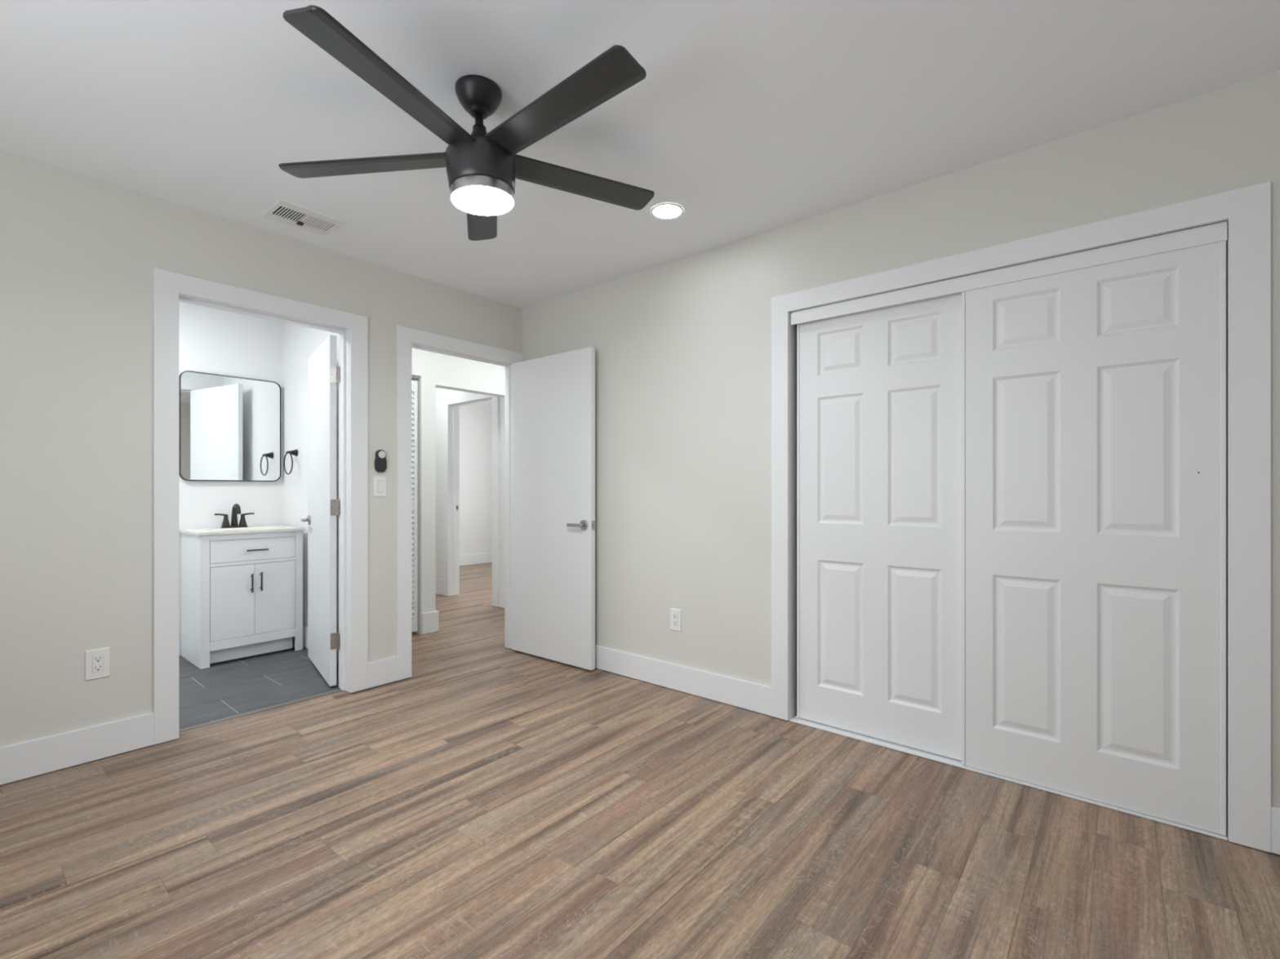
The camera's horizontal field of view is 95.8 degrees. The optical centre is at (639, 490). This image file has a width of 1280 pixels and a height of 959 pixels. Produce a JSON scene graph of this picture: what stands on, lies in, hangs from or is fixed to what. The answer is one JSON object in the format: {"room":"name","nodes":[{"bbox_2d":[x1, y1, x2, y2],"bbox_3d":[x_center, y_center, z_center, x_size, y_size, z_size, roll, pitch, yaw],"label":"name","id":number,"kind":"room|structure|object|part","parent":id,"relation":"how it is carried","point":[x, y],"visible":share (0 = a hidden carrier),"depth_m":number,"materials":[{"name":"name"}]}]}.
{"room":"empty bedroom","nodes":[
{"label":"empty bedroom","id":0,"kind":"room"},
{"bbox_2d":[178,301,283,633],"bbox_3d":[-3.551,-0.088,3.550,0.100,2.440,2.410,0,0,40],"label":"wall","id":1,"kind":"structure","parent":0,"point":[211,340],"depth_m":4.17,"materials":[{"name":"white paint"}]},
{"bbox_2d":[178,632,181,655],"bbox_3d":[-3.480,1.053,3.546,0.015,0.152,2.295,0,0,40],"label":"baseboard","id":2,"kind":"structure","parent":1,"relation":"attached to","point":[180,634],"depth_m":3.94,"materials":[{"name":"white paint"}]},
{"bbox_2d":[178,370,280,481],"bbox_3d":[-2.945,-0.443,4.181,0.025,0.755,0.619,0,0,40],"label":"wall mirror","id":3,"kind":"object","parent":1,"relation":"attached to","point":[229,427],"visible":1,"depth_m":4.15,"materials":[{"name":"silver metal"}]},
{"bbox_2d":[0,150,521,746],"bbox_3d":[-1.803,-0.088,3.099,0.115,2.440,4.750,0,0,40],"label":"wall","id":4,"kind":"structure","parent":0,"point":[79,254],"depth_m":2.43,"materials":[{"name":"beige paint"}]},
{"bbox_2d":[0,711,154,785],"bbox_3d":[-2.682,1.058,1.939,0.016,0.142,1.643,0,0,40],"label":"baseboard","id":5,"kind":"structure","parent":4,"relation":"attached to","point":[40,756],"depth_m":2.37,"materials":[{"name":"white paint"}]},
{"bbox_2d":[84,647,110,680],"bbox_3d":[-2.278,0.730,2.430,0.009,0.124,0.076,0,0,40],"label":"wall outlet","id":6,"kind":"object","parent":4,"relation":"attached to","point":[97,661],"visible":1,"depth_m":2.43,"materials":[{"name":"white plastic"}]},
{"bbox_2d":[92,655,103,672],"bbox_3d":[-2.276,0.730,2.429,0.003,0.067,0.033,0,0,40],"label":"receptacle","id":7,"kind":"object","parent":6,"relation":"attached to","point":[97,660],"depth_m":2.43,"materials":[{"name":"white plastic"}]},
{"bbox_2d":[153,267,367,744],"bbox_3d":[-1.909,0.072,2.974,0.153,2.115,0.945,0,0,40],"label":"door frame","id":8,"kind":"structure","parent":4,"relation":"attached to","point":[170,288],"depth_m":2.80,"materials":[{"name":"white paint"}]},
{"bbox_2d":[178,688,342,733],"bbox_3d":[-1.930,1.131,2.988,0.032,0.004,0.755,0,0,40],"label":"trim","id":9,"kind":"structure","parent":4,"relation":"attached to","point":[339,690],"depth_m":2.95,"materials":[{"name":"wood"}]},
{"bbox_2d":[373,476,386,497],"bbox_3d":[-1.507,-0.020,3.357,0.012,0.117,0.074,0,0,40],"label":"light switch","id":10,"kind":"object","parent":4,"relation":"attached to","point":[380,482],"visible":1,"depth_m":3.35,"materials":[{"name":"white plastic"}]},
{"bbox_2d":[374,449,386,472],"bbox_3d":[-1.502,-0.169,3.352,0.025,0.130,0.064,0,0,40],"label":"remote","id":11,"kind":"object","parent":4,"relation":"attached to","point":[380,462],"visible":1,"depth_m":3.34,"materials":[{"name":"black plastic"}]},
{"bbox_2d":[367,656,397,688],"bbox_3d":[-1.499,1.058,3.363,0.016,0.142,0.185,0,0,40],"label":"baseboard","id":12,"kind":"structure","parent":4,"relation":"attached to","point":[384,671],"depth_m":3.36,"materials":[{"name":"white paint"}]},
{"bbox_2d":[395,324,523,680],"bbox_3d":[-1.182,0.075,3.825,0.123,2.108,0.937,0,0,40],"label":"door frame","id":13,"kind":"structure","parent":4,"relation":"attached to","point":[406,338],"depth_m":3.48,"materials":[{"name":"white paint"}]},
{"bbox_2d":[511,346,595,670],"bbox_3d":[-0.602,0.115,3.824,0.782,2.010,0.095,0,0,39],"label":"door","id":14,"kind":"structure","parent":4,"relation":"in","point":[553,396],"depth_m":3.79,"materials":[{"name":"white paint"}]},
{"bbox_3d":[-0.395,0.219,3.630,0.140,0.065,0.050,0,0,39],"label":"handle","id":15,"kind":"part","parent":14,"relation":"part of","materials":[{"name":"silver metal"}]},
{"bbox_3d":[-0.291,0.219,3.602,0.002,0.058,0.025,0,0,38],"label":"latch plate","id":16,"kind":"part","parent":14,"relation":"part of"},
{"bbox_2d":[283,322,338,632],"bbox_3d":[-2.161,-0.088,4.030,1.625,2.440,0.105,0,0,40],"label":"wall","id":17,"kind":"structure","parent":0,"point":[300,342],"depth_m":4.25,"materials":[{"name":"white paint"}]},
{"bbox_2d":[283,448,297,475],"bbox_3d":[-2.559,-0.208,4.246,0.165,0.189,0.072,0,0,40],"label":"towel ring","id":18,"kind":"object","parent":17,"relation":"attached to","point":[295,452],"visible":1,"depth_m":4.24,"materials":[{"name":"black metal"}]},
{"bbox_2d":[300,334,338,686],"bbox_3d":[-1.977,0.116,3.592,0.135,2.008,0.792,0,0,-38],"label":"door","id":19,"kind":"structure","parent":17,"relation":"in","point":[322,370],"depth_m":3.45,"materials":[{"name":"white paint"}]},
{"bbox_3d":[-2.192,0.197,3.797,0.050,0.065,0.140,0,0,-38],"label":"handle","id":20,"kind":"part","parent":19,"relation":"part of","materials":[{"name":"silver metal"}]},
{"bbox_2d":[302,625,338,662],"bbox_3d":[-2.172,1.053,3.962,1.495,0.152,0.015,0,0,40],"label":"baseboard","id":21,"kind":"structure","parent":17,"relation":"attached to","point":[304,628],"depth_m":4.13,"materials":[{"name":"white paint"}]},
{"bbox_2d":[411,347,504,635],"bbox_3d":[-1.618,-0.088,4.730,0.115,2.440,1.665,0,0,40],"label":"wall","id":22,"kind":"structure","parent":0,"point":[434,370],"depth_m":4.58,"materials":[{"name":"paint"}]},
{"bbox_2d":[411,377,417,631],"bbox_3d":[-1.845,0.111,4.420,0.029,1.982,0.295,0,0,40],"label":"door","id":23,"kind":"structure","parent":22,"relation":"in","point":[414,384],"depth_m":4.51,"materials":[{"name":"white paint"}]},
{"bbox_2d":[411,375,419,378],"bbox_3d":[-1.845,-0.884,4.421,0.024,0.016,0.330,0,0,40],"label":"trim","id":24,"kind":"structure","parent":22,"relation":"attached to","point":[412,376],"depth_m":4.52,"materials":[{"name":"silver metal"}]},
{"bbox_2d":[422,610,439,634],"bbox_3d":[-1.709,1.049,4.620,0.146,0.163,0.141,0,0,40],"label":"baseboard","id":25,"kind":"structure","parent":22,"relation":"attached to","point":[430,620],"depth_m":4.57,"materials":[{"name":"white paint"}]},
{"bbox_2d":[435,387,504,591],"bbox_3d":[-2.011,-0.088,6.213,4.185,2.440,0.115,0,0,40],"label":"wall","id":26,"kind":"structure","parent":0,"point":[440,393],"depth_m":6.24,"materials":[{"name":"paint"}]},
{"bbox_2d":[435,578,443,595],"bbox_3d":[-2.387,1.048,6.441,0.715,0.162,0.016,0,0,40],"label":"baseboard","id":27,"kind":"structure","parent":26,"relation":"attached to","point":[439,583],"depth_m":6.25,"materials":[{"name":"white paint"}]},
{"bbox_2d":[443,392,499,607],"bbox_3d":[-1.699,0.066,5.946,0.957,2.127,0.138,0,0,40],"label":"door frame","id":28,"kind":"structure","parent":26,"relation":"attached to","point":[451,404],"depth_m":6.15,"materials":[{"name":"white paint"}]},
{"bbox_2d":[498,590,504,608],"bbox_3d":[-0.902,1.048,5.207,1.193,0.162,0.016,0,0,40],"label":"baseboard","id":29,"kind":"structure","parent":26,"relation":"attached to","point":[501,593],"depth_m":5.55,"materials":[{"name":"white paint"}]},
{"bbox_2d":[459,404,492,565],"bbox_3d":[-1.187,-0.088,7.622,3.750,2.440,3.105,0,0,40],"label":"wall","id":30,"kind":"structure","parent":0,"point":[475,420],"depth_m":8.80,"materials":[{"name":"paint"}]},
{"bbox_2d":[459,552,492,566],"bbox_3d":[-2.561,1.051,8.735,0.016,0.157,3.050,0,0,40],"label":"baseboard","id":31,"kind":"structure","parent":30,"relation":"attached to","point":[486,557],"depth_m":8.79,"materials":[{"name":"white paint"}]},
{"bbox_2d":[0,562,1279,958],"bbox_3d":[-0.752,1.162,4.274,8.600,0.060,7.700,0,0,40],"label":"floor","id":32,"kind":"structure","parent":0,"point":[492,800],"depth_m":1.86,"materials":[{"name":"brown wood"}]},
{"bbox_2d":[181,530,302,669],"bbox_3d":[-2.746,0.708,4.010,0.500,0.844,0.594,0,0,40],"label":"vanity cabinet","id":33,"kind":"object","parent":32,"relation":"on","point":[242,594],"visible":0.91,"depth_m":3.84,"materials":[{"name":"paint"}]},
{"bbox_3d":[-2.667,0.731,3.784,0.017,0.472,0.243,0,0,40],"label":"door","id":34,"kind":"part","parent":33,"relation":"part of","materials":[{"name":"paint"}]},
{"bbox_2d":[178,524,304,535],"bbox_3d":[-2.760,0.321,4.019,0.486,0.110,0.614,0,0,40],"label":"countertop","id":35,"kind":"structure","parent":33,"relation":"on","point":[257,529],"depth_m":3.93,"materials":[{"name":"stone"}]},
{"bbox_2d":[214,503,253,528],"bbox_3d":[-2.853,0.180,4.086,0.130,0.171,0.238,0,0,40],"label":"faucet","id":36,"kind":"object","parent":35,"relation":"on","point":[236,509],"visible":1,"depth_m":4.09,"materials":[{"name":"black metal"}]},
{"bbox_3d":[-2.932,0.175,4.046,0.016,0.022,0.075,0,0,33],"label":"lever","id":37,"kind":"part","parent":36,"relation":"part of","materials":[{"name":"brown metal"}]},
{"bbox_3d":[-2.916,0.214,4.072,0.051,0.081,0.051,0,0,40],"label":"handle","id":38,"kind":"part","parent":36,"relation":"part of","materials":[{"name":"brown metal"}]},
{"bbox_3d":[-2.852,0.174,4.085,0.126,0.159,0.043,0,0,40],"label":"spout","id":39,"kind":"part","parent":36,"relation":"part of","materials":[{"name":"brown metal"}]},
{"bbox_3d":[-2.851,0.214,4.150,0.051,0.081,0.051,0,0,40],"label":"handle","id":40,"kind":"part","parent":36,"relation":"part of","materials":[{"name":"brown metal"}]},
{"bbox_3d":[-2.587,0.398,3.880,0.017,0.142,0.492,0,0,40],"label":"drawer","id":41,"kind":"part","parent":33,"relation":"part of","materials":[{"name":"paint"}]},
{"bbox_3d":[-2.581,0.617,3.846,0.036,0.125,0.010,0,0,40],"label":"handle","id":42,"kind":"part","parent":33,"relation":"part of","materials":[{"name":"black metal"}]},
{"bbox_3d":[-2.561,0.400,3.869,0.036,0.010,0.125,0,0,40],"label":"handle","id":43,"kind":"part","parent":33,"relation":"part of","materials":[{"name":"black metal"}]},
{"bbox_3d":[-2.547,0.612,3.887,0.036,0.125,0.010,0,0,40],"label":"handle","id":44,"kind":"part","parent":33,"relation":"part of","materials":[{"name":"black metal"}]},
{"bbox_3d":[-2.509,0.731,3.974,0.017,0.472,0.246,0,0,40],"label":"door","id":45,"kind":"part","parent":33,"relation":"part of","materials":[{"name":"paint"}]},
{"bbox_2d":[0,0,1279,406],"bbox_3d":[-0.752,-1.358,4.274,8.800,0.100,7.900,0,0,40],"label":"ceiling","id":46,"kind":"structure","parent":0,"point":[750,117],"depth_m":1.93,"materials":[{"name":"paint"}]},
{"bbox_2d":[262,199,344,235],"bbox_3d":[-1.616,-1.299,2.781,0.236,0.018,0.280,0,0,40],"label":"ceiling vent","id":47,"kind":"object","parent":46,"relation":"in","point":[283,211],"visible":1,"depth_m":2.77,"materials":[{"name":"white plastic"}]},
{"bbox_3d":[-1.653,-1.296,2.812,0.024,0.012,0.026,0,0,40],"label":"damper lever","id":48,"kind":"part","parent":47,"relation":"part of","materials":[{"name":"black plastic"}]},
{"bbox_2d":[278,4,654,240],"bbox_3d":[-0.484,-1.124,1.866,1.219,0.366,1.276,0,0,40],"label":"ceiling fan","id":49,"kind":"object","parent":46,"relation":"hanging from","point":[483,168],"visible":1,"depth_m":1.80,"materials":[{"name":"black metal"}]},
{"bbox_3d":[-0.898,-1.077,1.917,0.559,0.012,0.123,-2,12,3],"label":"blade","id":50,"kind":"part","parent":49,"relation":"part of","materials":[{"name":"black wood"}]},
{"bbox_3d":[-0.659,-1.077,1.544,0.123,0.012,0.559,10,6,21],"label":"blade","id":51,"kind":"part","parent":49,"relation":"part of","materials":[{"name":"black wood"}]},
{"bbox_3d":[-0.618,-1.097,2.261,0.123,0.012,0.559,-14,4,-14],"label":"blade","id":52,"kind":"part","parent":49,"relation":"part of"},
{"bbox_3d":[-0.230,-1.097,1.657,0.559,0.012,0.123,-1,-9,39],"label":"blade","id":53,"kind":"part","parent":49,"relation":"part of","materials":[{"name":"black wood"}]},
{"bbox_3d":[-0.205,-1.109,2.099,0.559,0.012,0.123,-3,-9,-33],"label":"blade","id":54,"kind":"part","parent":49,"relation":"part of","materials":[{"name":"black wood"}]},
{"bbox_2d":[650,203,684,219],"bbox_3d":[0.127,-1.306,2.710,0.156,0.004,0.156,0,0,40],"label":"recessed light","id":55,"kind":"object","parent":46,"relation":"in","point":[663,211],"visible":1,"depth_m":2.70,"materials":[{"name":"white plastic"}]},
{"bbox_2d":[521,70,1279,839],"bbox_3d":[0.880,-0.088,2.796,4.400,2.440,0.115,0,0,40],"label":"wall","id":56,"kind":"structure","parent":0,"point":[682,346],"depth_m":3.02,"materials":[{"name":"beige paint"}]},
{"bbox_2d":[670,608,680,631],"bbox_3d":[0.200,0.736,3.281,0.076,0.124,0.009,0,0,40],"label":"wall outlet","id":57,"kind":"object","parent":56,"relation":"attached to","point":[675,614],"visible":1,"depth_m":3.27,"materials":[{"name":"white plastic"}]},
{"bbox_2d":[672,613,677,626],"bbox_3d":[0.198,0.736,3.279,0.033,0.067,0.003,0,0,40],"label":"receptacle","id":58,"kind":"object","parent":57,"relation":"attached to","point":[674,615],"depth_m":3.28,"materials":[{"name":"white plastic"}]},
{"bbox_2d":[595,644,771,715],"bbox_3d":[-0.095,1.058,3.522,1.973,0.142,0.016,0,0,40],"label":"baseboard","id":59,"kind":"structure","parent":56,"relation":"attached to","point":[749,695],"depth_m":3.21,"materials":[{"name":"white paint"}]},
{"bbox_2d":[796,292,961,759],"bbox_3d":[1.077,0.132,2.618,0.762,1.969,0.037,0,0,40],"label":"door","id":60,"kind":"structure","parent":56,"relation":"in","point":[879,390],"depth_m":2.60,"materials":[{"name":"white paint"}]},
{"bbox_2d":[789,715,1227,840],"bbox_3d":[1.343,1.127,2.384,1.514,0.009,0.097,0,0,40],"label":"trim","id":61,"kind":"structure","parent":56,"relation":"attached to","point":[922,753],"depth_m":2.40,"materials":[{"name":"white paint"}]},
{"bbox_2d":[791,221,1226,324],"bbox_3d":[1.351,-0.839,2.389,1.505,0.063,0.110,0,0,40],"label":"sliding door track","id":62,"kind":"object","parent":56,"relation":"attached to","point":[1215,233],"depth_m":2.21,"materials":[{"name":"white paint"}]},
{"bbox_2d":[771,181,1271,853],"bbox_3d":[1.350,0.084,2.392,1.702,2.091,0.130,0,0,40],"label":"door frame","id":63,"kind":"structure","parent":56,"relation":"attached to","point":[1246,211],"depth_m":1.85,"materials":[{"name":"white paint"}]},
{"bbox_2d":[961,240,1226,835],"bbox_3d":[1.615,0.134,2.128,0.762,1.973,0.037,0,0,40],"label":"door","id":64,"kind":"structure","parent":56,"relation":"in","point":[1094,398],"depth_m":2.08,"materials":[{"name":"white paint"}]},
{"bbox_2d":[1271,805,1279,854],"bbox_3d":[2.210,1.058,1.606,0.634,0.142,0.016,0,0,40],"label":"baseboard","id":65,"kind":"structure","parent":56,"relation":"attached to","point":[1275,811],"depth_m":1.79,"materials":[{"name":"white paint"}]}
]}

